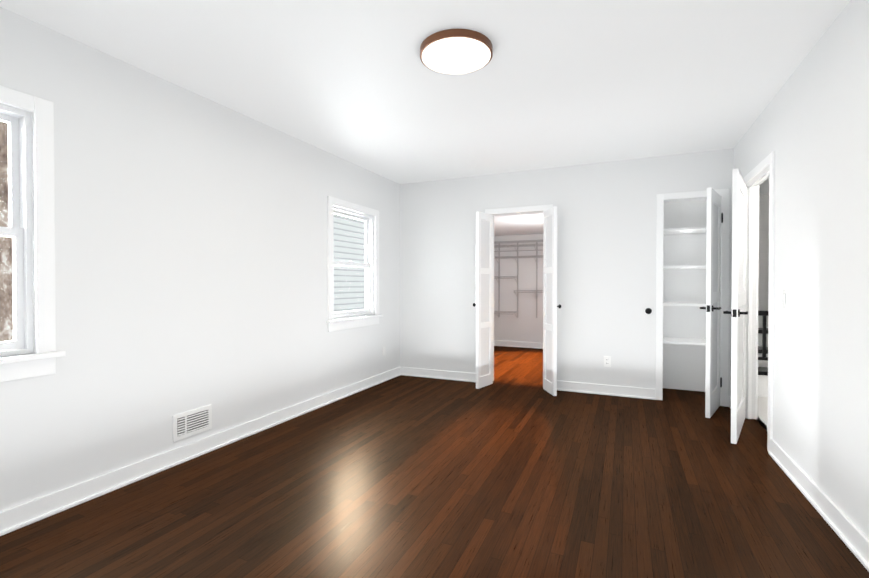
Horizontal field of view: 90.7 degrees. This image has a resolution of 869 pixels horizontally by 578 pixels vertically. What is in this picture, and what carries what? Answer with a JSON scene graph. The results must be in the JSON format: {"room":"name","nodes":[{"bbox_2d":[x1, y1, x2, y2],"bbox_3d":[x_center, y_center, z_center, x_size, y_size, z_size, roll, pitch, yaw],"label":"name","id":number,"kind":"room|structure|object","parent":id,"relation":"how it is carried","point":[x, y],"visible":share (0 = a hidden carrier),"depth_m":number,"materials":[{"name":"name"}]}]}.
{"room":"empty bedroom","nodes":[
{"label":"empty bedroom","id":0,"kind":"room"},
{"bbox_2d":[0,7,399,511],"bbox_3d":[-1.609,-0.095,3.054,0.140,2.440,5.700,0,1,24],"label":"wall","id":1,"kind":"structure","parent":0,"point":[190,250],"depth_m":2.70,"materials":[{"name":"white paint"}]},
{"bbox_2d":[0,85,65,381],"bbox_3d":[-2.143,-0.251,1.744,0.160,1.366,1.001,0,1,24],"label":"window","id":2,"kind":"structure","parent":1,"relation":"in","point":[41,361],"depth_m":2.09,"materials":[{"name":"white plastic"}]},
{"bbox_2d":[173,405,211,441],"bbox_3d":[-1.612,0.892,2.868,0.014,0.170,0.280,0,1,24],"label":"air vent","id":3,"kind":"object","parent":1,"relation":"in","point":[191,422],"visible":1,"depth_m":2.86,"materials":[{"name":"white plastic"}]},
{"bbox_2d":[0,367,399,535],"bbox_3d":[-1.533,1.073,3.032,0.026,0.105,5.420,0,1,24],"label":"baseboard","id":4,"kind":"structure","parent":1,"relation":"attached to","point":[22,515],"depth_m":2.63,"materials":[{"name":"white paint"}]},
{"bbox_2d":[326,196,382,331],"bbox_3d":[-0.872,-0.248,4.596,0.160,1.321,0.986,0,1,24],"label":"window","id":5,"kind":"structure","parent":1,"relation":"in","point":[337,321],"depth_m":4.62,"materials":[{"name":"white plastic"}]},
{"bbox_2d":[0,0,849,194],"bbox_3d":[1.270,-1.376,3.226,5.250,0.120,8.380,0,1,24],"label":"ceiling","id":6,"kind":"structure","parent":0,"point":[556,83],"depth_m":2.55,"materials":[{"name":"white paint"}]},
{"bbox_2d":[420,29,492,73],"bbox_3d":[0.118,-1.288,2.349,0.396,0.040,0.396,0,1,24],"label":"ceiling light","id":7,"kind":"object","parent":6,"relation":"in","point":[456,51],"visible":1,"depth_m":2.29,"materials":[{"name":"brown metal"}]},
{"bbox_2d":[0,346,868,577],"bbox_3d":[1.341,1.182,3.411,5.250,0.121,8.730,0,1,24],"label":"floor","id":8,"kind":"structure","parent":0,"point":[402,476],"depth_m":2.29,"materials":[{"name":"brown wood"}]},
{"bbox_2d":[758,328,767,396],"bbox_3d":[3.885,0.787,4.628,1.275,0.645,0.830,0,1,24],"label":"stair steps","id":9,"kind":"structure","parent":8,"relation":"on","point":[762,378],"depth_m":4.51,"materials":[{"name":"white paint"}]},
{"bbox_2d":[758,310,767,360],"bbox_3d":[3.762,0.428,4.323,1.255,0.630,0.090,0,1,24],"label":"stair railing","id":10,"kind":"object","parent":9,"relation":"on","point":[764,314],"visible":0.08,"depth_m":4.46,"materials":[{"name":"black metal"}]},
{"bbox_2d":[494,234,542,342],"bbox_3d":[2.116,-0.142,7.755,2.780,2.440,0.140,0,1,24],"label":"wall","id":11,"kind":"structure","parent":0,"point":[526,325],"depth_m":7.92,"materials":[{"name":"white paint"}]},
{"bbox_2d":[494,340,542,348],"bbox_3d":[2.096,1.026,7.685,2.470,0.105,0.026,0,1,24],"label":"baseboard","id":12,"kind":"structure","parent":11,"relation":"attached to","point":[519,344],"depth_m":7.90,"materials":[{"name":"white paint"}]},
{"bbox_2d":[494,240,542,317],"bbox_3d":[1.564,-0.175,7.745,1.304,1.434,0.326,0,1,24],"label":"system","id":13,"kind":"object","parent":11,"relation":"attached to","point":[499,257],"visible":0.83,"depth_m":7.78,"materials":[{"name":"grey metal"}]},
{"bbox_2d":[494,213,542,235],"bbox_3d":[1.528,-1.224,6.424,2.780,0.490,3.030,0,1,24],"label":"ceiling","id":14,"kind":"structure","parent":0,"point":[522,224],"depth_m":6.52,"materials":[{"name":"white paint"}]},
{"bbox_2d":[400,148,732,395],"bbox_3d":[1.214,-0.113,4.840,3.565,2.440,0.140,0,1,24],"label":"wall","id":15,"kind":"structure","parent":0,"point":[606,252],"depth_m":4.62,"materials":[{"name":"white paint"}]},
{"bbox_2d":[400,367,475,381],"bbox_3d":[0.086,1.051,5.263,1.108,0.105,0.026,0,1,24],"label":"baseboard","id":16,"kind":"structure","parent":15,"relation":"attached to","point":[407,371],"depth_m":5.27,"materials":[{"name":"white paint"}]},
{"bbox_2d":[473,211,492,388],"bbox_3d":[0.545,0.123,4.877,0.095,1.952,0.330,0,1,37],"label":"french door","id":17,"kind":"structure","parent":15,"relation":"in","point":[484,300],"depth_m":4.84,"materials":[{"name":"white paint"}]},
{"bbox_2d":[485,204,552,213],"bbox_3d":[0.946,0.088,4.876,0.772,2.037,0.016,0,1,24],"label":"door frame","id":18,"kind":"structure","parent":15,"relation":"attached to","point":[519,209],"depth_m":4.86,"materials":[{"name":"white paint"}]},
{"bbox_2d":[543,206,560,395],"bbox_3d":[1.259,0.126,4.580,0.095,1.952,0.330,0,1,-5],"label":"french door","id":19,"kind":"structure","parent":15,"relation":"in","point":[550,306],"depth_m":4.54,"materials":[{"name":"white paint"}]},
{"bbox_2d":[557,380,655,399],"bbox_3d":[1.760,1.058,4.518,1.013,0.105,0.026,0,1,24],"label":"baseboard","id":20,"kind":"structure","parent":15,"relation":"attached to","point":[612,390],"depth_m":4.49,"materials":[{"name":"white paint"}]},
{"bbox_2d":[604,356,610,366],"bbox_3d":[1.812,0.761,4.501,0.070,0.114,0.010,0,1,24],"label":"electrical outlet","id":21,"kind":"object","parent":15,"relation":"attached to","point":[607,361],"visible":1,"depth_m":4.50,"materials":[{"name":"white plastic"}]},
{"bbox_2d":[645,308,651,313],"bbox_3d":[2.161,0.223,4.334,0.060,0.060,0.020,0,1,24],"label":"bumper cover","id":22,"kind":"object","parent":15,"relation":"attached to","point":[648,310],"visible":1,"depth_m":4.33,"materials":[{"name":"black metal"}]},
{"bbox_2d":[656,189,729,406],"bbox_3d":[2.503,0.083,4.182,0.611,2.062,0.016,0,1,24],"label":"door frame","id":23,"kind":"structure","parent":15,"relation":"attached to","point":[723,193],"depth_m":4.12,"materials":[{"name":"white paint"}]},
{"bbox_2d":[700,187,722,417],"bbox_3d":[2.532,0.119,3.888,0.145,1.980,0.542,1,1,42],"label":"closet door","id":24,"kind":"structure","parent":15,"relation":"in","point":[713,384],"depth_m":3.81,"materials":[{"name":"white paint"}]},
{"bbox_2d":[728,395,730,408],"bbox_3d":[2.737,1.064,3.928,0.031,0.105,0.308,0,1,24],"label":"baseboard","id":25,"kind":"structure","parent":15,"relation":"attached to","point":[729,397],"depth_m":4.06,"materials":[{"name":"white paint"}]},
{"bbox_2d":[663,199,706,391],"bbox_3d":[2.813,-0.111,4.675,0.790,2.440,0.020,0,1,24],"label":"wall","id":26,"kind":"structure","parent":0,"point":[684,367],"depth_m":4.70,"materials":[{"name":"white paint"}]},
{"bbox_2d":[663,337,705,345],"bbox_3d":[2.653,0.570,4.523,0.585,0.062,0.399,0,1,24],"label":"shelf","id":27,"kind":"object","parent":26,"relation":"attached to","point":[683,341],"visible":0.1,"depth_m":4.42,"materials":[{"name":"white paint"}]},
{"bbox_2d":[663,302,705,306],"bbox_3d":[2.653,0.180,4.519,0.585,0.062,0.399,0,1,24],"label":"shelf","id":28,"kind":"object","parent":26,"relation":"attached to","point":[682,304],"visible":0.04,"depth_m":4.41,"materials":[{"name":"white paint"}]},
{"bbox_2d":[663,265,705,268],"bbox_3d":[2.653,-0.210,4.515,0.585,0.062,0.399,0,1,24],"label":"shelf","id":29,"kind":"object","parent":26,"relation":"attached to","point":[686,267],"visible":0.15,"depth_m":4.37,"materials":[{"name":"white paint"}]},
{"bbox_2d":[663,227,705,234],"bbox_3d":[2.653,-0.590,4.511,0.585,0.062,0.399,0,1,24],"label":"shelf","id":30,"kind":"object","parent":26,"relation":"attached to","point":[692,230],"visible":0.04,"depth_m":4.45,"materials":[{"name":"white paint"}]},
{"bbox_2d":[758,194,768,327],"bbox_3d":[4.684,-0.127,6.228,1.445,2.440,0.140,0,1,24],"label":"wall","id":31,"kind":"structure","parent":0,"point":[763,290],"depth_m":6.14,"materials":[{"name":"white paint"}]},
{"bbox_2d":[733,0,868,538],"bbox_3d":[1.757,-0.079,1.555,0.100,2.440,5.700,0,1,24],"label":"wall","id":32,"kind":"structure","parent":0,"point":[810,126],"depth_m":2.19,"materials":[{"name":"white paint"}]},
{"bbox_2d":[723,168,747,443],"bbox_3d":[2.413,0.124,3.394,0.145,1.980,0.801,0,1,40],"label":"entry door","id":33,"kind":"structure","parent":32,"relation":"in","point":[738,312],"depth_m":3.13,"materials":[{"name":"white paint"}]},
{"bbox_2d":[748,171,768,418],"bbox_3d":[2.551,0.123,3.322,0.025,2.000,0.810,0,1,24],"label":"door frame","id":34,"kind":"object","parent":32,"relation":"attached to","point":[764,176],"visible":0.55,"depth_m":3.68,"materials":[{"name":"white paint"}]},
{"bbox_2d":[743,151,774,450],"bbox_3d":[2.491,0.091,3.348,0.016,2.062,0.934,0,1,24],"label":"door frame","id":35,"kind":"structure","parent":32,"relation":"attached to","point":[769,159],"depth_m":2.93,"materials":[{"name":"white paint"}]},
{"bbox_2d":[755,177,768,418],"bbox_3d":[2.597,0.092,3.301,0.016,2.062,0.934,0,1,24],"label":"door frame","id":36,"kind":"structure","parent":32,"relation":"attached to","point":[757,287],"depth_m":3.67,"materials":[{"name":"white paint"}]},
{"bbox_2d":[783,290,787,307],"bbox_3d":[2.206,0.064,2.703,0.013,0.114,0.070,0,1,24],"label":"light switch","id":37,"kind":"object","parent":32,"relation":"attached to","point":[785,298],"visible":1,"depth_m":2.69,"materials":[{"name":"white plastic"}]},
{"bbox_2d":[768,439,868,571],"bbox_3d":[1.446,1.094,1.025,0.026,0.105,4.178,0,1,24],"label":"baseboard","id":38,"kind":"structure","parent":32,"relation":"attached to","point":[852,536],"depth_m":2.12,"materials":[{"name":"white paint"}]},
{"label":"outside","id":39,"kind":"structure","parent":0,"visible":0},
{"bbox_2d":[0,121,12,341],"bbox_3d":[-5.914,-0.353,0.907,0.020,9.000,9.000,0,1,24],"label":"trees","id":40,"kind":"object","parent":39,"point":[5,250],"depth_m":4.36,"materials":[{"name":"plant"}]},
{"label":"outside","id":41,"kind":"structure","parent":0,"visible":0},
{"bbox_2d":[333,214,363,311],"bbox_3d":[-2.498,-0.411,6.611,0.020,9.000,5.800,0,1,24],"label":"siding","id":42,"kind":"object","parent":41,"point":[352,235],"depth_m":8.41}
]}

